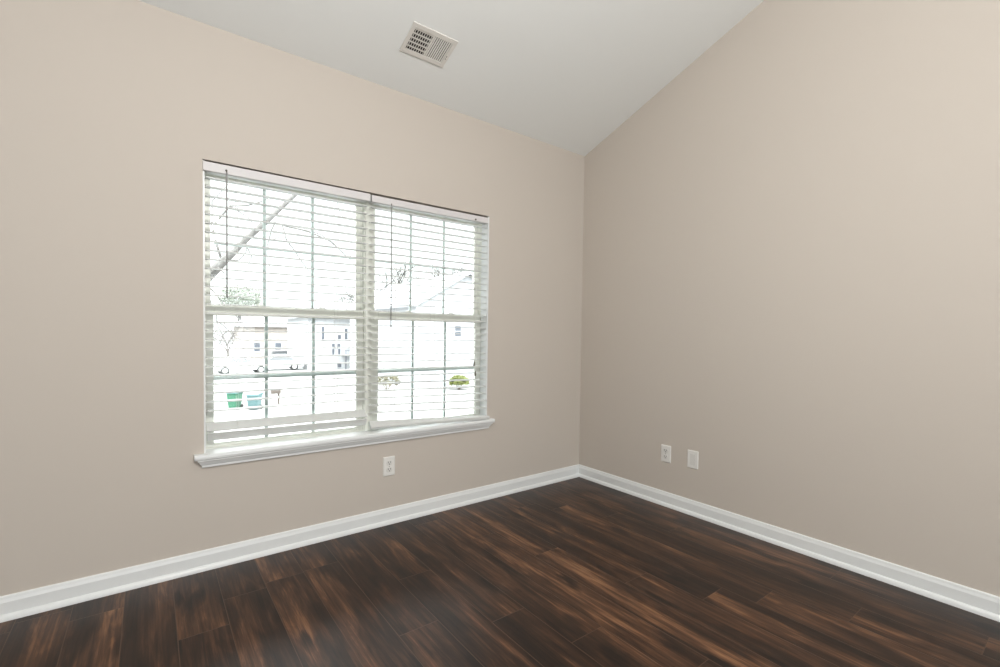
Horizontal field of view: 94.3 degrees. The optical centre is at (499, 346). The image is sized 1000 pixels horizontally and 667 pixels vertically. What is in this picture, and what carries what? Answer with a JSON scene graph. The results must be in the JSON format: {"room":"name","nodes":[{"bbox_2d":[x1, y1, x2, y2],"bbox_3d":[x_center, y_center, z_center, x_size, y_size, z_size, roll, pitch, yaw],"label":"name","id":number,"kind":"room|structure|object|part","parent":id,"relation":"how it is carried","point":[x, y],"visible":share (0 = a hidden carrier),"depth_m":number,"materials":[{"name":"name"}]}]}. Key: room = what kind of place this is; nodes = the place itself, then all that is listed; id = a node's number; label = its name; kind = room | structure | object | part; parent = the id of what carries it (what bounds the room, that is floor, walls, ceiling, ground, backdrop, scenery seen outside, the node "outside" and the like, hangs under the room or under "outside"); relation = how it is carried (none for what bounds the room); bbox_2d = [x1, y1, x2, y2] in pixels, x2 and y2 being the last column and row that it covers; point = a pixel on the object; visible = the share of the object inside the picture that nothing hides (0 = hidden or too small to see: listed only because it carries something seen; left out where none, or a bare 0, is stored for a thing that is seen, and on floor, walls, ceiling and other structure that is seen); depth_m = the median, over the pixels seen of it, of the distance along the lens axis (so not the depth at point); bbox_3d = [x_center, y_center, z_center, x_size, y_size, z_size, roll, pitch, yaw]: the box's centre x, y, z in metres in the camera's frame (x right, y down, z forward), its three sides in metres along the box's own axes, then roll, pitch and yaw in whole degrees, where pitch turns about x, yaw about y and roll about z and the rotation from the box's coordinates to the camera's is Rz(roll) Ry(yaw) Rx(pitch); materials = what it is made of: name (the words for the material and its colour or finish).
{"room":"empty room","nodes":[
{"label":"empty room","id":0,"kind":"room"},
{"bbox_2d":[0,0,584,595],"bbox_3d":[-2.141,-0.064,1.576,7.000,2.760,0.170,0,2,-37],"label":"wall","id":1,"kind":"structure","parent":0,"point":[112,111],"depth_m":2.00,"materials":[{"name":"beige paint"}]},
{"bbox_2d":[0,464,578,622],"bbox_3d":[-2.096,0.974,1.528,6.800,0.088,0.026,0,2,-37],"label":"baseboard","id":2,"kind":"structure","parent":1,"relation":"attached to","point":[17,605],"depth_m":2.19,"materials":[{"name":"white paint"}]},
{"bbox_2d":[194,418,494,461],"bbox_3d":[-0.725,0.489,2.588,1.646,0.025,0.118,0,2,-37],"label":"window sill","id":3,"kind":"structure","parent":1,"relation":"attached to","point":[216,453],"depth_m":2.41,"materials":[{"name":"white paint"}]},
{"bbox_2d":[197,423,492,467],"bbox_3d":[-0.703,0.522,2.558,1.623,0.038,0.030,0,2,-37],"label":"trim","id":4,"kind":"structure","parent":1,"relation":"attached to","point":[282,453],"depth_m":2.42,"materials":[{"name":"white paint"}]},
{"bbox_2d":[203,160,488,451],"bbox_3d":[-0.759,-0.174,2.613,1.587,1.347,0.163,0,2,-37],"label":"window","id":5,"kind":"structure","parent":1,"relation":"in","point":[359,405],"depth_m":2.42,"materials":[{"name":"white plastic"}]},
{"bbox_2d":[210,189,354,307],"bbox_3d":[-1.095,-0.498,2.408,0.698,0.604,0.007,0,2,-37],"label":"grille","id":6,"kind":"object","parent":5,"relation":"attached to","point":[264,191],"depth_m":2.44,"materials":[{"name":"white plastic"}]},
{"bbox_3d":[-1.095,-0.488,2.409,0.754,0.669,0.030,0,2,-37],"label":"sash","id":7,"kind":"part","parent":5,"relation":"part of","materials":[{"name":"white plastic"}]},
{"bbox_3d":[-1.079,0.137,2.393,0.754,0.670,0.038,0,2,-37],"label":"sash","id":8,"kind":"part","parent":5,"relation":"part of","materials":[{"name":"white plastic"}]},
{"bbox_2d":[214,317,355,436],"bbox_3d":[-1.085,0.150,2.402,0.682,0.606,0.007,0,2,-37],"label":"grille","id":9,"kind":"object","parent":5,"relation":"attached to","point":[338,430],"depth_m":2.43,"materials":[{"name":"white plastic"}]},
{"bbox_2d":[203,161,370,440],"bbox_3d":[-1.035,-0.196,2.331,0.772,1.270,0.066,0,2,-37],"label":"blind","id":10,"kind":"object","parent":5,"relation":"attached to","point":[226,171],"visible":0.97,"depth_m":2.29,"materials":[{"name":"white plastic"}]},
{"bbox_3d":[-1.223,-0.209,2.163,0.002,1.160,0.007,0,2,-37],"label":"ladder cord","id":11,"kind":"part","parent":10,"relation":"part of","materials":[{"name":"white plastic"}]},
{"bbox_3d":[-1.042,0.415,2.348,0.748,0.048,0.035,0,2,-37],"label":"rail","id":12,"kind":"part","parent":10,"relation":"part of","materials":[{"name":"white plastic"}]},
{"bbox_3d":[-0.884,-0.212,2.482,0.002,1.162,0.007,0,2,-38],"label":"ladder cord","id":13,"kind":"part","parent":10,"relation":"part of","materials":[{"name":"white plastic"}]},
{"bbox_2d":[368,195,489,428],"bbox_3d":[-0.401,-0.180,2.796,0.790,1.304,0.089,0,2,-37],"label":"blind","id":14,"kind":"object","parent":5,"relation":"attached to","point":[376,200],"visible":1,"depth_m":2.76,"materials":[{"name":"white plastic"}]},
{"bbox_3d":[-0.595,-0.211,2.636,0.002,1.165,0.005,0,2,-37],"label":"ladder cord","id":15,"kind":"part","parent":14,"relation":"part of","materials":[{"name":"white fabric"}]},
{"bbox_3d":[-0.402,0.442,2.805,0.791,0.060,0.048,0,2,-36],"label":"rail","id":16,"kind":"part","parent":14,"relation":"part of","materials":[{"name":"white plastic"}]},
{"bbox_3d":[-0.393,-0.207,2.789,0.002,1.177,0.005,0,2,-37],"label":"ladder cord","id":17,"kind":"part","parent":14,"relation":"part of","materials":[{"name":"white fabric"}]},
{"bbox_3d":[-0.159,-0.356,2.953,0.004,0.888,0.009,1,2,16],"label":"lift cord","id":18,"kind":"part","parent":14,"relation":"part of","materials":[{"name":"white fabric"}]},
{"bbox_2d":[383,456,394,476],"bbox_3d":[-0.629,0.679,2.634,0.070,0.110,0.008,0,2,-37],"label":"electrical outlet","id":19,"kind":"object","parent":1,"relation":"attached to","point":[388,462],"visible":1,"depth_m":2.63,"materials":[{"name":"white plastic"}]},
{"bbox_2d":[364,201,481,430],"bbox_3d":[-0.456,-0.177,2.884,0.821,1.347,0.097,0,2,-37],"label":"window","id":20,"kind":"structure","parent":1,"relation":"in","point":[430,317],"depth_m":2.81,"materials":[{"name":"white plastic"}]},
{"bbox_2d":[375,216,473,312],"bbox_3d":[-0.453,-0.503,2.893,0.691,0.604,0.007,0,2,-37],"label":"grille","id":21,"kind":"object","parent":20,"relation":"attached to","point":[410,232],"depth_m":2.95,"materials":[{"name":"white plastic"}]},
{"bbox_3d":[-0.453,-0.494,2.894,0.747,0.669,0.030,0,2,-37],"label":"sash","id":22,"kind":"part","parent":20,"relation":"part of","materials":[{"name":"white plastic"}]},
{"bbox_2d":[378,321,473,418],"bbox_3d":[-0.443,0.145,2.887,0.675,0.606,0.007,0,2,-37],"label":"grille","id":23,"kind":"object","parent":20,"relation":"attached to","point":[412,371],"depth_m":2.90,"materials":[{"name":"white plastic"}]},
{"bbox_3d":[-0.436,0.132,2.878,0.747,0.670,0.038,0,2,-37],"label":"sash","id":24,"kind":"part","parent":20,"relation":"part of","materials":[{"name":"white plastic"}]},
{"bbox_2d":[139,0,763,155],"bbox_3d":[0.387,-2.074,-1.796,7.000,1.680,8.470,0,2,-37],"label":"ceiling","id":25,"kind":"structure","parent":0,"point":[564,74],"depth_m":2.48,"materials":[{"name":"white paint"}]},
{"bbox_2d":[400,21,457,67],"bbox_3d":[-0.361,-1.532,2.361,0.250,0.063,0.163,0,2,-37],"label":"ceiling vent","id":26,"kind":"object","parent":25,"relation":"in","point":[422,42],"visible":1,"depth_m":2.36,"materials":[{"name":"white metal"}]},
{"bbox_2d":[0,477,999,666],"bbox_3d":[0.365,1.170,-1.731,6.800,0.050,8.200,0,2,-37],"label":"floor","id":27,"kind":"structure","parent":0,"point":[575,572],"depth_m":1.85,"materials":[{"name":"brown wood"}]},
{"bbox_2d":[579,0,999,596],"bbox_3d":[3.145,-0.831,0.291,0.100,4.009,8.200,0,2,-37],"label":"wall","id":28,"kind":"structure","parent":0,"point":[791,276],"depth_m":2.29,"materials":[{"name":"beige paint"}]},
{"bbox_2d":[661,444,670,462],"bbox_3d":[1.063,0.687,2.976,0.008,0.110,0.070,0,2,-37],"label":"electrical outlet","id":29,"kind":"object","parent":28,"relation":"attached to","point":[665,449],"visible":1,"depth_m":2.97,"materials":[{"name":"white plastic"}]},
{"bbox_2d":[687,449,698,469],"bbox_3d":[1.175,0.688,2.828,0.007,0.110,0.070,0,2,-37],"label":"blank wall plate","id":30,"kind":"object","parent":28,"relation":"attached to","point":[692,459],"visible":1,"depth_m":2.83,"materials":[{"name":"white plastic"}]},
{"bbox_2d":[579,464,999,621],"bbox_3d":[3.069,1.079,0.308,0.026,0.088,8.200,0,2,-37],"label":"baseboard","id":31,"kind":"structure","parent":28,"relation":"attached to","point":[978,602],"depth_m":2.27,"materials":[{"name":"white paint"}]},
{"label":"outside","id":32,"kind":"structure","parent":0,"visible":0},
{"bbox_2d":[214,344,472,441],"bbox_3d":[-26.722,1.479,64.706,150.000,0.200,129.600,0,2,-37],"label":"ground","id":33,"kind":"structure","parent":32,"point":[219,416],"depth_m":24.56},
{"bbox_2d":[214,316,241,355],"bbox_3d":[-29.483,-0.761,49.240,3.738,5.126,4.657,0,2,-21],"label":"tree","id":34,"kind":"object","parent":33,"relation":"on","point":[237,329],"visible":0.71,"depth_m":50.12,"materials":[{"name":"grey plant"}]},
{"bbox_2d":[226,390,243,407],"bbox_3d":[-12.037,2.421,21.092,0.534,0.808,0.672,1,2,-6],"label":"recycling bin","id":35,"kind":"object","parent":33,"relation":"on","point":[239,395],"visible":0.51,"depth_m":20.84,"materials":[{"name":"green plastic"}]},
{"bbox_2d":[215,282,262,320],"bbox_3d":[-35.726,-3.758,63.624,5.948,10.086,5.436,0,2,-37],"label":"evergreen tree","id":36,"kind":"object","parent":33,"relation":"on","point":[246,292],"visible":0.66,"depth_m":62.47,"materials":[{"name":"green plant"}]},
{"bbox_2d":[214,358,271,373],"bbox_3d":[-21.335,1.498,38.185,4.286,1.416,1.800,-1,2,-40],"label":"car","id":37,"kind":"object","parent":33,"relation":"on","point":[225,361],"visible":0.68,"depth_m":37.40,"materials":[{"name":"white metal"}]},
{"bbox_2d":[246,392,262,408],"bbox_3d":[-11.117,2.465,21.036,0.534,0.748,0.672,1,2,-6],"label":"recycling bin","id":38,"kind":"object","parent":33,"relation":"on","point":[252,394],"visible":0.84,"depth_m":20.77,"materials":[{"name":"teal plastic"}]},
{"bbox_3d":[-11.109,2.136,20.987,0.534,0.089,0.592,1,2,-6],"label":"lid","id":39,"kind":"part","parent":38,"relation":"part of","materials":[{"name":"teal"}]},
{"bbox_2d":[230,316,286,360],"bbox_3d":[-28.477,-1.289,59.200,9.400,5.600,8.900,0,2,-37],"label":"brick house","id":40,"kind":"structure","parent":33,"relation":"on","point":[250,326],"depth_m":55.12,"materials":[{"name":"grey brick"}]},
{"bbox_3d":[-28.436,0.054,54.262,0.700,1.000,0.030,0,2,-37],"label":"pane","id":41,"kind":"part","parent":40,"relation":"part of","materials":[{"name":"grey glass"}]},
{"bbox_3d":[-26.600,0.039,55.648,0.700,1.000,0.030,0,2,-37],"label":"pane","id":42,"kind":"part","parent":40,"relation":"part of","materials":[{"name":"grey glass"}]},
{"bbox_2d":[263,350,286,358],"bbox_3d":[-23.330,1.083,50.701,4.286,1.476,1.800,-1,2,-43],"label":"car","id":43,"kind":"object","parent":33,"relation":"on","point":[270,352],"visible":0.04,"depth_m":49.40,"materials":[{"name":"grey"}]},
{"bbox_2d":[271,390,280,403],"bbox_3d":[-10.535,2.405,21.805,0.400,0.840,0.200,0,2,-37],"label":"mailbox","id":44,"kind":"object","parent":33,"relation":"on","point":[278,392],"visible":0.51,"depth_m":21.77,"materials":[{"name":"grey wood"}]},
{"bbox_2d":[256,354,304,369],"bbox_3d":[-20.143,1.403,42.088,4.286,1.416,1.800,0,2,-31],"label":"car","id":45,"kind":"object","parent":33,"relation":"on","point":[271,360],"visible":0.48,"depth_m":41.67,"materials":[{"name":"silver metal"}]},
{"bbox_2d":[211,187,353,346],"bbox_3d":[-4.880,-0.470,8.493,4.519,7.508,1.050,0,2,-25],"label":"bare tree","id":46,"kind":"object","parent":33,"relation":"on","point":[218,264],"visible":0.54,"depth_m":8.32,"materials":[{"name":"grey plant"}]},
{"bbox_2d":[283,301,350,369],"bbox_3d":[-17.337,-1.244,47.178,6.900,6.500,9.500,0,2,-37],"label":"house","id":47,"kind":"structure","parent":33,"relation":"on","point":[306,304],"depth_m":44.00,"materials":[{"name":"grey"}]},
{"bbox_2d":[346,286,383,361],"bbox_3d":[-11.511,-1.593,42.444,4.100,7.625,3.450,0,2,-37],"label":"townhouse","id":48,"kind":"structure","parent":33,"relation":"on","point":[381,287],"depth_m":42.20,"materials":[{"name":"grey"}]},
{"bbox_2d":[332,260,419,301],"bbox_3d":[-18.800,-6.516,71.970,17.011,15.692,21.944,0,2,-37],"label":"tree","id":49,"kind":"object","parent":33,"relation":"on","point":[399,271],"visible":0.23,"depth_m":70.07,"materials":[{"name":"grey plant"}]},
{"bbox_2d":[378,373,399,388],"bbox_3d":[-6.908,2.168,28.430,1.743,1.068,1.585,0,2,-37],"label":"shrub","id":50,"kind":"object","parent":33,"relation":"on","point":[392,378],"visible":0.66,"depth_m":28.25,"materials":[{"name":"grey plant"}]},
{"bbox_2d":[349,272,473,387],"bbox_3d":[-5.832,-1.413,36.208,8.150,7.775,12.650,0,2,-37],"label":"house","id":51,"kind":"structure","parent":33,"relation":"on","point":[378,307],"depth_m":30.93,"materials":[{"name":"grey"}]},
{"bbox_3d":[-2.800,-1.034,30.974,0.480,0.700,0.015,0,2,-37],"label":"pane","id":52,"kind":"part","parent":51,"relation":"part of","materials":[{"name":"grey glass"}]},
{"bbox_2d":[425,263,463,276],"bbox_3d":[-6.172,-6.682,79.354,15.392,15.951,11.627,0,2,-37],"label":"tree","id":53,"kind":"object","parent":33,"relation":"on","point":[436,270],"visible":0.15,"depth_m":77.67,"materials":[{"name":"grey plant"}]},
{"bbox_2d":[448,375,470,389],"bbox_3d":[-2.588,2.227,29.299,1.492,1.015,1.370,0,2,-37],"label":"shrub","id":54,"kind":"object","parent":33,"relation":"on","point":[454,377],"visible":0.73,"depth_m":29.02,"materials":[{"name":"green plant"}]}
]}

